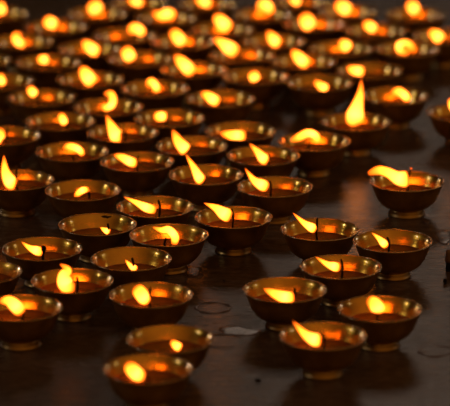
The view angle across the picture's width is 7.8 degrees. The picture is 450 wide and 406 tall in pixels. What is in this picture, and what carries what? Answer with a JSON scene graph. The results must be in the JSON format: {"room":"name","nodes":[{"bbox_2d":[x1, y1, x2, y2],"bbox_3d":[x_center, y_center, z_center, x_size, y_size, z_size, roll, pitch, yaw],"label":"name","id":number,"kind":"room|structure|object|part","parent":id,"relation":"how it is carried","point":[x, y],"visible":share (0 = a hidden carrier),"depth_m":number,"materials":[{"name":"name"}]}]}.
{"room":"house of worship","nodes":[
{"label":"house of worship","id":0,"kind":"room"},
{"bbox_2d":[0,0,449,405],"bbox_3d":[0.000,-0.189,4.116,8.000,0.001,8.000,0,16,0],"label":"floor","id":1,"kind":"structure","parent":0,"point":[66,369],"depth_m":3.15,"materials":[{"name":"stone"}]},
{"bbox_2d":[0,54,10,72],"bbox_3d":[-0.294,-0.157,3.926,0.080,0.045,0.080,0,16,0],"label":"lamp","id":2,"kind":"object","parent":1,"relation":"on","point":[4,60],"visible":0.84,"depth_m":3.93,"materials":[{"name":"gold metal"}]},
{"bbox_2d":[0,260,21,295],"bbox_3d":[-0.232,0.079,3.135,0.078,0.043,0.078,2,17,7],"label":"lamp","id":3,"kind":"object","parent":1,"relation":"on","point":[10,273],"visible":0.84,"depth_m":3.14,"materials":[{"name":"gold metal"}]},
{"bbox_2d":[0,3,28,35],"bbox_3d":[-0.286,-0.229,4.159,0.078,0.051,0.078,15,22,41],"label":"lamp","id":4,"kind":"object","parent":1,"relation":"on","point":[12,19],"visible":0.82,"depth_m":4.15,"materials":[{"name":"gold metal"}]},
{"bbox_2d":[0,73,33,114],"bbox_3d":[-0.261,-0.128,3.830,0.078,0.045,0.078,-12,20,-36],"label":"lamp","id":5,"kind":"object","parent":1,"relation":"on","point":[10,83],"visible":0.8,"depth_m":3.83,"materials":[{"name":"gold metal"}]},
{"bbox_2d":[0,126,40,170],"bbox_3d":[-0.240,-0.061,3.603,0.078,0.045,0.078,-9,19,-29],"label":"lamp","id":6,"kind":"object","parent":1,"relation":"on","point":[17,144],"visible":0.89,"depth_m":3.59,"materials":[{"name":"gold metal"}]},
{"bbox_2d":[0,157,53,217],"bbox_3d":[-0.217,-0.020,3.433,0.078,0.062,0.078,7,18,22],"label":"lamp","id":7,"kind":"object","parent":1,"relation":"on","point":[21,191],"visible":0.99,"depth_m":3.43,"materials":[{"name":"gold metal"}]},
{"bbox_3d":[-0.217,-0.009,3.436,0.078,0.030,0.078,-4,17,-13],"label":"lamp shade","id":8,"kind":"part","parent":7,"relation":"part of","materials":[{"name":"gold metal"}]},
{"bbox_2d":[0,33,53,72],"bbox_3d":[-0.247,-0.185,4.017,0.078,0.047,0.078,-13,21,-37],"label":"lamp","id":9,"kind":"object","parent":1,"relation":"on","point":[16,46],"visible":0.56,"depth_m":4.01,"materials":[{"name":"gold metal"}]},
{"bbox_2d":[0,294,62,350],"bbox_3d":[-0.188,0.108,3.030,0.078,0.047,0.078,1,17,4],"label":"lamp","id":10,"kind":"object","parent":1,"relation":"on","point":[25,319],"visible":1,"depth_m":3.02,"materials":[{"name":"gold metal"}]},
{"bbox_2d":[7,87,74,127],"bbox_3d":[-0.209,-0.109,3.759,0.078,0.049,0.078,6,17,18],"label":"lamp","id":11,"kind":"object","parent":1,"relation":"on","point":[24,104],"visible":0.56,"depth_m":3.77,"materials":[{"name":"gold metal"}]},
{"bbox_2d":[2,237,81,288],"bbox_3d":[-0.177,0.058,3.205,0.078,0.042,0.078,-3,17,-9],"label":"lamp","id":12,"kind":"object","parent":1,"relation":"on","point":[34,255],"visible":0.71,"depth_m":3.21,"materials":[{"name":"gold metal"}]},
{"bbox_2d":[15,54,80,89],"bbox_3d":[-0.210,-0.153,3.917,0.078,0.044,0.078,-11,20,-33],"label":"lamp","id":13,"kind":"object","parent":1,"relation":"on","point":[44,69],"visible":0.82,"depth_m":3.91,"materials":[{"name":"gold metal"}]},
{"bbox_2d":[24,17,87,54],"bbox_3d":[-0.209,-0.208,4.092,0.078,0.049,0.078,1,17,4],"label":"lamp","id":14,"kind":"object","parent":1,"relation":"on","point":[62,31],"visible":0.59,"depth_m":4.09,"materials":[{"name":"gold metal"}]},
{"bbox_2d":[25,112,94,146],"bbox_3d":[-0.183,-0.078,3.661,0.078,0.045,0.078,-15,22,-40],"label":"lamp","id":15,"kind":"object","parent":1,"relation":"on","point":[53,127],"visible":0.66,"depth_m":3.67,"materials":[{"name":"gold metal"}]},
{"bbox_2d":[30,265,113,322],"bbox_3d":[-0.144,0.082,3.107,0.079,0.052,0.079,0,16,0],"label":"lamp","id":16,"kind":"object","parent":1,"relation":"on","point":[80,291],"visible":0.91,"depth_m":3.10,"materials":[{"name":"gold metal"}]},
{"bbox_2d":[35,142,108,182],"bbox_3d":[-0.164,-0.042,3.541,0.078,0.045,0.078,-5,17,-18],"label":"lamp","id":17,"kind":"object","parent":1,"relation":"on","point":[64,161],"visible":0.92,"depth_m":3.53,"materials":[{"name":"gold metal"}]},
{"bbox_2d":[45,179,120,217],"bbox_3d":[-0.146,0.002,3.400,0.078,0.039,0.078,-5,17,-17],"label":"lamp","id":18,"kind":"object","parent":1,"relation":"on","point":[68,198],"visible":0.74,"depth_m":3.40,"materials":[{"name":"gold metal"}]},
{"bbox_2d":[57,41,121,71],"bbox_3d":[-0.163,-0.174,3.982,0.078,0.046,0.078,-7,18,-21],"label":"lamp","id":19,"kind":"object","parent":1,"relation":"on","point":[93,55],"visible":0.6,"depth_m":3.98,"materials":[{"name":"gold metal"}]},
{"bbox_2d":[56,68,123,104],"bbox_3d":[-0.157,-0.134,3.838,0.078,0.051,0.078,10,19,30],"label":"lamp","id":20,"kind":"object","parent":1,"relation":"on","point":[86,84],"visible":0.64,"depth_m":3.83,"materials":[{"name":"gold metal"}]},
{"bbox_2d":[66,2,127,40],"bbox_3d":[-0.161,-0.230,4.159,0.078,0.053,0.078,12,20,36],"label":"lamp","id":21,"kind":"object","parent":1,"relation":"on","point":[97,17],"visible":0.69,"depth_m":4.15,"materials":[{"name":"gold metal"}]},
{"bbox_2d":[58,213,136,263],"bbox_3d":[-0.127,0.038,3.284,0.078,0.037,0.078,-8,18,-25],"label":"lamp","id":22,"kind":"object","parent":1,"relation":"on","point":[95,232],"visible":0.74,"depth_m":3.29,"materials":[{"name":"gold metal"}]},
{"bbox_2d":[73,91,142,127],"bbox_3d":[-0.132,-0.100,3.718,0.078,0.055,0.078,-2,17,-6],"label":"lamp","id":23,"kind":"object","parent":1,"relation":"on","point":[118,110],"visible":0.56,"depth_m":3.73,"materials":[{"name":"gold metal"}]},
{"bbox_2d":[87,117,157,155],"bbox_3d":[-0.112,-0.069,3.613,0.078,0.056,0.078,1,17,3],"label":"lamp","id":24,"kind":"object","parent":1,"relation":"on","point":[116,137],"visible":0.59,"depth_m":3.61,"materials":[{"name":"gold metal"}]},
{"bbox_2d":[92,24,155,51],"bbox_3d":[-0.124,-0.196,4.048,0.078,0.050,0.078,8,18,26],"label":"lamp","id":25,"kind":"object","parent":1,"relation":"on","point":[136,38],"visible":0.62,"depth_m":4.07,"materials":[{"name":"gold metal"}]},
{"bbox_2d":[90,246,171,289],"bbox_3d":[-0.090,0.070,3.175,0.078,0.037,0.078,-15,22,-42],"label":"lamp","id":26,"kind":"object","parent":1,"relation":"on","point":[128,264],"visible":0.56,"depth_m":3.19,"materials":[{"name":"gold metal"}]},
{"bbox_2d":[100,151,173,197],"bbox_3d":[-0.093,-0.031,3.503,0.078,0.044,0.078,13,21,36],"label":"lamp","id":27,"kind":"object","parent":1,"relation":"on","point":[136,173],"visible":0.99,"depth_m":3.49,"materials":[{"name":"gold metal"}]},
{"bbox_2d":[108,0,168,27],"bbox_3d":[-0.111,-0.242,4.220,0.081,0.042,0.081,0,16,0],"label":"lamp","id":28,"kind":"object","parent":1,"relation":"on","point":[133,7],"visible":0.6,"depth_m":4.22,"materials":[{"name":"gold metal"}]},
{"bbox_2d":[107,48,172,83],"bbox_3d":[-0.102,-0.162,3.933,0.078,0.051,0.078,-1,17,-3],"label":"lamp","id":29,"kind":"object","parent":1,"relation":"on","point":[133,66],"visible":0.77,"depth_m":3.92,"materials":[{"name":"gold metal"}]},
{"bbox_2d":[103,354,192,405],"bbox_3d":[-0.067,0.158,2.869,0.078,0.042,0.078,-2,17,-6],"label":"lamp","id":30,"kind":"object","parent":1,"relation":"on","point":[137,379],"visible":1,"depth_m":2.87,"materials":[{"name":"gold metal"}]},
{"bbox_2d":[109,282,192,331],"bbox_3d":[-0.069,0.098,3.067,0.078,0.045,0.078,1,17,5],"label":"lamp","id":31,"kind":"object","parent":1,"relation":"on","point":[139,305],"visible":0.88,"depth_m":3.06,"materials":[{"name":"gold metal"}]},
{"bbox_2d":[116,196,193,228],"bbox_3d":[-0.071,0.016,3.342,0.078,0.046,0.078,-12,20,-34],"label":"lamp","id":32,"kind":"object","parent":1,"relation":"on","point":[145,210],"visible":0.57,"depth_m":3.36,"materials":[{"name":"gold metal"}]},
{"bbox_2d":[121,79,188,112],"bbox_3d":[-0.081,-0.120,3.798,0.081,0.048,0.081,0,16,0],"label":"lamp","id":33,"kind":"object","parent":1,"relation":"on","point":[153,94],"visible":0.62,"depth_m":3.80,"materials":[{"name":"gold metal"}]},
{"bbox_2d":[135,10,196,46],"bbox_3d":[-0.074,-0.221,4.139,0.078,0.047,0.078,2,17,6],"label":"lamp","id":34,"kind":"object","parent":1,"relation":"on","point":[160,22],"visible":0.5,"depth_m":4.13,"materials":[{"name":"gold metal"}]},
{"bbox_2d":[129,223,208,274],"bbox_3d":[-0.055,0.044,3.249,0.078,0.045,0.078,-15,22,-42],"label":"lamp","id":35,"kind":"object","parent":1,"relation":"on","point":[184,243],"visible":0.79,"depth_m":3.25,"materials":[{"name":"gold metal"}]},
{"bbox_2d":[134,109,204,151],"bbox_3d":[-0.062,-0.081,3.674,0.078,0.043,0.078,-11,20,-32],"label":"lamp","id":36,"kind":"object","parent":1,"relation":"on","point":[182,122],"visible":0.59,"depth_m":3.69,"materials":[{"name":"gold metal"}]},
{"bbox_2d":[126,324,213,376],"bbox_3d":[-0.049,0.138,2.947,0.078,0.036,0.078,9,19,27],"label":"lamp","id":37,"kind":"object","parent":1,"relation":"on","point":[191,344],"visible":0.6,"depth_m":2.96,"materials":[{"name":"gold metal"}]},
{"bbox_2d":[151,30,214,62],"bbox_3d":[-0.051,-0.187,4.016,0.080,0.051,0.080,0,16,0],"label":"lamp","id":38,"kind":"object","parent":1,"relation":"on","point":[192,47],"visible":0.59,"depth_m":4.01,"materials":[{"name":"gold metal"}]},
{"bbox_2d":[155,131,227,170],"bbox_3d":[-0.036,-0.053,3.562,0.078,0.054,0.078,2,17,7],"label":"lamp","id":39,"kind":"object","parent":1,"relation":"on","point":[200,149],"visible":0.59,"depth_m":3.57,"materials":[{"name":"gold metal"}]},
{"bbox_2d":[160,56,225,102],"bbox_3d":[-0.038,-0.148,3.883,0.078,0.054,0.078,-5,17,-16],"label":"lamp","id":40,"kind":"object","parent":1,"relation":"on","point":[199,76],"visible":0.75,"depth_m":3.88,"materials":[{"name":"gold metal"}]},
{"bbox_2d":[182,266,203,277],"bbox_3d":[-0.033,0.068,3.248,0.027,0.001,0.040,0,16,0],"label":"puddle","id":41,"kind":"object","parent":1,"relation":"on","point":[193,271],"visible":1,"depth_m":3.24,"materials":[{"name":"liquid"}]},
{"bbox_2d":[169,155,242,211],"bbox_3d":[-0.020,-0.023,3.453,0.078,0.058,0.078,5,17,16],"label":"lamp","id":42,"kind":"object","parent":1,"relation":"on","point":[199,184],"visible":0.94,"depth_m":3.45,"materials":[{"name":"gold metal"}]},
{"bbox_3d":[-0.020,-0.015,3.455,0.078,0.030,0.078,2,17,8],"label":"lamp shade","id":43,"kind":"part","parent":42,"relation":"part of","materials":[{"name":"gold metal"}]},
{"bbox_2d":[176,0,237,25],"bbox_3d":[-0.023,-0.241,4.214,0.078,0.044,0.078,11,20,34],"label":"lamp","id":44,"kind":"object","parent":1,"relation":"on","point":[206,11],"visible":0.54,"depth_m":4.21,"materials":[{"name":"gold metal"}]},
{"bbox_2d":[194,302,231,313],"bbox_3d":[-0.012,0.099,3.139,0.037,0.001,0.036,0,16,0],"label":"ring","id":45,"kind":"object","parent":1,"relation":"on","point":[198,305],"visible":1,"depth_m":3.14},
{"bbox_2d":[187,90,254,129],"bbox_3d":[-0.004,-0.105,3.756,0.078,0.044,0.078,2,17,6],"label":"lamp","id":46,"kind":"object","parent":1,"relation":"on","point":[217,106],"visible":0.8,"depth_m":3.75,"materials":[{"name":"gold metal"}]},
{"bbox_2d":[191,15,253,59],"bbox_3d":[-0.003,-0.206,4.078,0.078,0.055,0.078,-10,19,-30],"label":"lamp","id":47,"kind":"object","parent":1,"relation":"on","point":[232,32],"visible":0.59,"depth_m":4.09,"materials":[{"name":"gold metal"}]},
{"bbox_3d":[-0.003,-0.200,4.080,0.078,0.030,0.078,-9,19,-28],"label":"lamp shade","id":48,"kind":"part","parent":47,"relation":"part of","materials":[{"name":"gold metal"}]},
{"bbox_2d":[210,334,240,347],"bbox_3d":[-0.004,0.127,3.046,0.040,0.001,0.040,0,16,0],"label":"ring","id":49,"kind":"object","parent":1,"relation":"on","point":[212,334],"visible":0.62,"depth_m":3.06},
{"bbox_2d":[194,203,272,256],"bbox_3d":[0.009,0.024,3.306,0.078,0.050,0.078,-4,17,-15],"label":"lamp","id":50,"kind":"object","parent":1,"relation":"on","point":[233,230],"visible":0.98,"depth_m":3.30,"materials":[{"name":"gold metal"}]},
{"bbox_2d":[218,325,259,335],"bbox_3d":[0.013,0.119,3.075,0.039,0.001,0.031,0,16,0],"label":"puddle","id":51,"kind":"object","parent":1,"relation":"on","point":[234,329],"visible":1,"depth_m":3.07,"materials":[{"name":"liquid"}]},
{"bbox_2d":[205,122,275,165],"bbox_3d":[0.017,-0.062,3.622,0.078,0.036,0.078,-14,21,-39],"label":"lamp","id":52,"kind":"object","parent":1,"relation":"on","point":[236,135],"visible":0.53,"depth_m":3.63,"materials":[{"name":"gold metal"}]},
{"bbox_2d":[209,38,274,72],"bbox_3d":[0.020,-0.170,3.951,0.078,0.057,0.078,13,21,37],"label":"lamp","id":53,"kind":"object","parent":1,"relation":"on","point":[232,57],"visible":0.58,"depth_m":3.96,"materials":[{"name":"gold metal"}]},
{"bbox_3d":[0.020,-0.163,3.953,0.078,0.030,0.078,14,22,40],"label":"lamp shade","id":54,"kind":"part","parent":53,"relation":"part of","materials":[{"name":"gold metal"}]},
{"bbox_2d":[222,68,288,109],"bbox_3d":[0.035,-0.134,3.853,0.078,0.042,0.078,-5,17,-16],"label":"lamp","id":55,"kind":"object","parent":1,"relation":"on","point":[265,84],"visible":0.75,"depth_m":3.85,"materials":[{"name":"gold metal"}]},
{"bbox_2d":[226,144,298,180],"bbox_3d":[0.040,-0.040,3.524,0.078,0.049,0.078,-2,17,-7],"label":"lamp","id":56,"kind":"object","parent":1,"relation":"on","point":[259,161],"visible":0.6,"depth_m":3.53,"materials":[{"name":"gold metal"}]},
{"bbox_2d":[232,0,293,35],"bbox_3d":[0.048,-0.229,4.154,0.078,0.055,0.078,0,16,0],"label":"lamp","id":57,"kind":"object","parent":1,"relation":"on","point":[264,19],"visible":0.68,"depth_m":4.15,"materials":[{"name":"gold metal"}]},
{"bbox_2d":[242,32,305,69],"bbox_3d":[0.059,-0.186,4.019,0.078,0.048,0.078,9,19,27],"label":"lamp","id":58,"kind":"object","parent":1,"relation":"on","point":[279,44],"visible":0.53,"depth_m":4.04,"materials":[{"name":"gold metal"}]},
{"bbox_2d":[237,170,312,224],"bbox_3d":[0.052,-0.009,3.410,0.078,0.056,0.078,-1,17,-5],"label":"lamp","id":59,"kind":"object","parent":1,"relation":"on","point":[282,197],"visible":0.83,"depth_m":3.40,"materials":[{"name":"gold metal"}]},
{"bbox_2d":[243,277,326,331],"bbox_3d":[0.056,0.097,3.083,0.078,0.037,0.078,-4,17,-13],"label":"lamp","id":60,"kind":"object","parent":1,"relation":"on","point":[281,302],"visible":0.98,"depth_m":3.08,"materials":[{"name":"gold metal"}]},
{"bbox_2d":[272,0,332,17],"bbox_3d":[0.099,-0.245,4.226,0.078,0.044,0.078,10,19,29],"label":"lamp","id":61,"kind":"object","parent":1,"relation":"on","point":[300,8],"visible":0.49,"depth_m":4.22,"materials":[{"name":"gold metal"}]},
{"bbox_2d":[271,51,336,91],"bbox_3d":[0.094,-0.158,3.920,0.078,0.050,0.078,5,17,15],"label":"lamp","id":62,"kind":"object","parent":1,"relation":"on","point":[295,64],"visible":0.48,"depth_m":3.93,"materials":[{"name":"gold metal"}]},
{"bbox_2d":[278,130,349,177],"bbox_3d":[0.097,-0.056,3.579,0.078,0.049,0.078,3,17,9],"label":"lamp","id":63,"kind":"object","parent":1,"relation":"on","point":[319,152],"visible":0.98,"depth_m":3.57,"materials":[{"name":"gold metal"}]},
{"bbox_2d":[283,15,345,53],"bbox_3d":[0.111,-0.212,4.106,0.078,0.049,0.078,-2,17,-5],"label":"lamp","id":64,"kind":"object","parent":1,"relation":"on","point":[314,29],"visible":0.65,"depth_m":4.10,"materials":[{"name":"gold metal"}]},
{"bbox_2d":[286,74,353,116],"bbox_3d":[0.110,-0.123,3.826,0.078,0.038,0.078,-12,20,-35],"label":"lamp","id":65,"kind":"object","parent":1,"relation":"on","point":[319,95],"visible":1,"depth_m":3.81,"materials":[{"name":"gold metal"}]},
{"bbox_2d":[281,214,359,262],"bbox_3d":[0.094,0.035,3.265,0.078,0.053,0.078,-4,17,-13],"label":"lamp","id":66,"kind":"object","parent":1,"relation":"on","point":[306,238],"visible":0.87,"depth_m":3.26,"materials":[{"name":"gold metal"}]},
{"bbox_2d":[279,322,366,379],"bbox_3d":[0.088,0.129,2.953,0.078,0.049,0.078,2,17,6],"label":"lamp","id":67,"kind":"object","parent":1,"relation":"on","point":[322,350],"visible":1,"depth_m":2.95,"materials":[{"name":"gold metal"}]},
{"bbox_2d":[300,254,381,307],"bbox_3d":[0.111,0.073,3.150,0.078,0.045,0.078,-7,18,-21],"label":"lamp","id":68,"kind":"object","parent":1,"relation":"on","point":[344,276],"visible":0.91,"depth_m":3.15,"materials":[{"name":"gold metal"}]},
{"bbox_2d":[309,41,372,75],"bbox_3d":[0.140,-0.174,3.983,0.078,0.046,0.078,-2,17,-6],"label":"lamp","id":69,"kind":"object","parent":1,"relation":"on","point":[343,52],"visible":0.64,"depth_m":4.00,"materials":[{"name":"gold metal"}]},
{"bbox_2d":[317,1,378,40],"bbox_3d":[0.155,-0.232,4.170,0.078,0.051,0.078,-16,22,-42],"label":"lamp","id":70,"kind":"object","parent":1,"relation":"on","point":[351,14],"visible":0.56,"depth_m":4.18,"materials":[{"name":"gold metal"}]},
{"bbox_2d":[321,82,390,156],"bbox_3d":[0.145,-0.096,3.653,0.079,0.084,0.079,0,16,0],"label":"lamp","id":71,"kind":"object","parent":1,"relation":"on","point":[365,131],"visible":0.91,"depth_m":3.65,"materials":[{"name":"gold metal"}]},
{"bbox_3d":[0.145,-0.076,3.659,0.078,0.030,0.078,15,22,41],"label":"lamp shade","id":72,"kind":"part","parent":71,"relation":"part of","materials":[{"name":"gold metal"}]},
{"bbox_2d":[337,62,402,102],"bbox_3d":[0.170,-0.141,3.880,0.081,0.041,0.081,0,16,0],"label":"lamp","id":73,"kind":"object","parent":1,"relation":"on","point":[372,75],"visible":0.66,"depth_m":3.88,"materials":[{"name":"gold metal"}]},
{"bbox_2d":[344,22,407,61],"bbox_3d":[0.186,-0.202,4.072,0.081,0.048,0.081,0,16,0],"label":"lamp","id":74,"kind":"object","parent":1,"relation":"on","point":[373,34],"visible":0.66,"depth_m":4.08,"materials":[{"name":"gold metal"}]},
{"bbox_2d":[337,295,422,351],"bbox_3d":[0.142,0.108,3.027,0.078,0.047,0.078,3,17,10],"label":"lamp","id":75,"kind":"object","parent":1,"relation":"on","point":[385,320],"visible":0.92,"depth_m":3.02,"materials":[{"name":"gold metal"}]},
{"bbox_2d":[353,229,432,280],"bbox_3d":[0.164,0.050,3.229,0.078,0.044,0.078,8,18,26],"label":"lamp","id":76,"kind":"object","parent":1,"relation":"on","point":[399,252],"visible":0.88,"depth_m":3.22,"materials":[{"name":"gold metal"}]},
{"bbox_2d":[363,87,428,129],"bbox_3d":[0.194,-0.110,3.768,0.078,0.045,0.078,1,17,3],"label":"lamp","id":77,"kind":"object","parent":1,"relation":"on","point":[401,105],"visible":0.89,"depth_m":3.76,"materials":[{"name":"gold metal"}]},
{"bbox_2d":[369,167,444,218],"bbox_3d":[0.188,-0.013,3.430,0.080,0.052,0.078,0,16,0],"label":"lamp","id":78,"kind":"object","parent":1,"relation":"on","point":[406,194],"visible":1,"depth_m":3.42,"materials":[{"name":"gold metal"}]},
{"bbox_2d":[375,41,439,80],"bbox_3d":[0.220,-0.174,3.982,0.078,0.046,0.078,-2,17,-7],"label":"lamp","id":79,"kind":"object","parent":1,"relation":"on","point":[415,58],"visible":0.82,"depth_m":3.97,"materials":[{"name":"gold metal"}]},
{"bbox_2d":[385,2,446,40],"bbox_3d":[0.240,-0.229,4.154,0.078,0.054,0.078,9,19,29],"label":"lamp","id":80,"kind":"object","parent":1,"relation":"on","point":[414,18],"visible":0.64,"depth_m":4.15,"materials":[{"name":"gold metal"}]},
{"bbox_2d":[412,29,449,67],"bbox_3d":[0.268,-0.191,4.044,0.078,0.044,0.078,1,17,3],"label":"lamp","id":81,"kind":"object","parent":1,"relation":"on","point":[440,38],"visible":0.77,"depth_m":4.04,"materials":[{"name":"gold metal"}]},
{"bbox_2d":[418,345,449,356],"bbox_3d":[0.194,0.135,3.018,0.035,0.001,0.033,0,16,0],"label":"ring","id":82,"kind":"object","parent":1,"relation":"on","point":[419,350],"visible":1,"depth_m":3.01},
{"bbox_2d":[427,100,449,145],"bbox_3d":[0.265,-0.092,3.695,0.078,0.053,0.078,-4,17,-14],"label":"lamp","id":83,"kind":"object","parent":1,"relation":"on","point":[439,115],"visible":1,"depth_m":3.69,"materials":[{"name":"gold metal"}]},
{"bbox_2d":[432,230,449,244],"bbox_3d":[0.220,0.035,3.358,0.021,0.001,0.052,0,16,0],"label":"puddle","id":84,"kind":"object","parent":1,"relation":"on","point":[443,236],"visible":0.98,"depth_m":3.36,"materials":[{"name":"liquid"}]},
{"bbox_2d":[445,249,449,271],"bbox_3d":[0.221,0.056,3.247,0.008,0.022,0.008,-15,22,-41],"label":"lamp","id":85,"kind":"object","parent":1,"relation":"on","point":[447,258],"visible":1,"depth_m":3.25,"materials":[{"name":"metal"}]}
]}

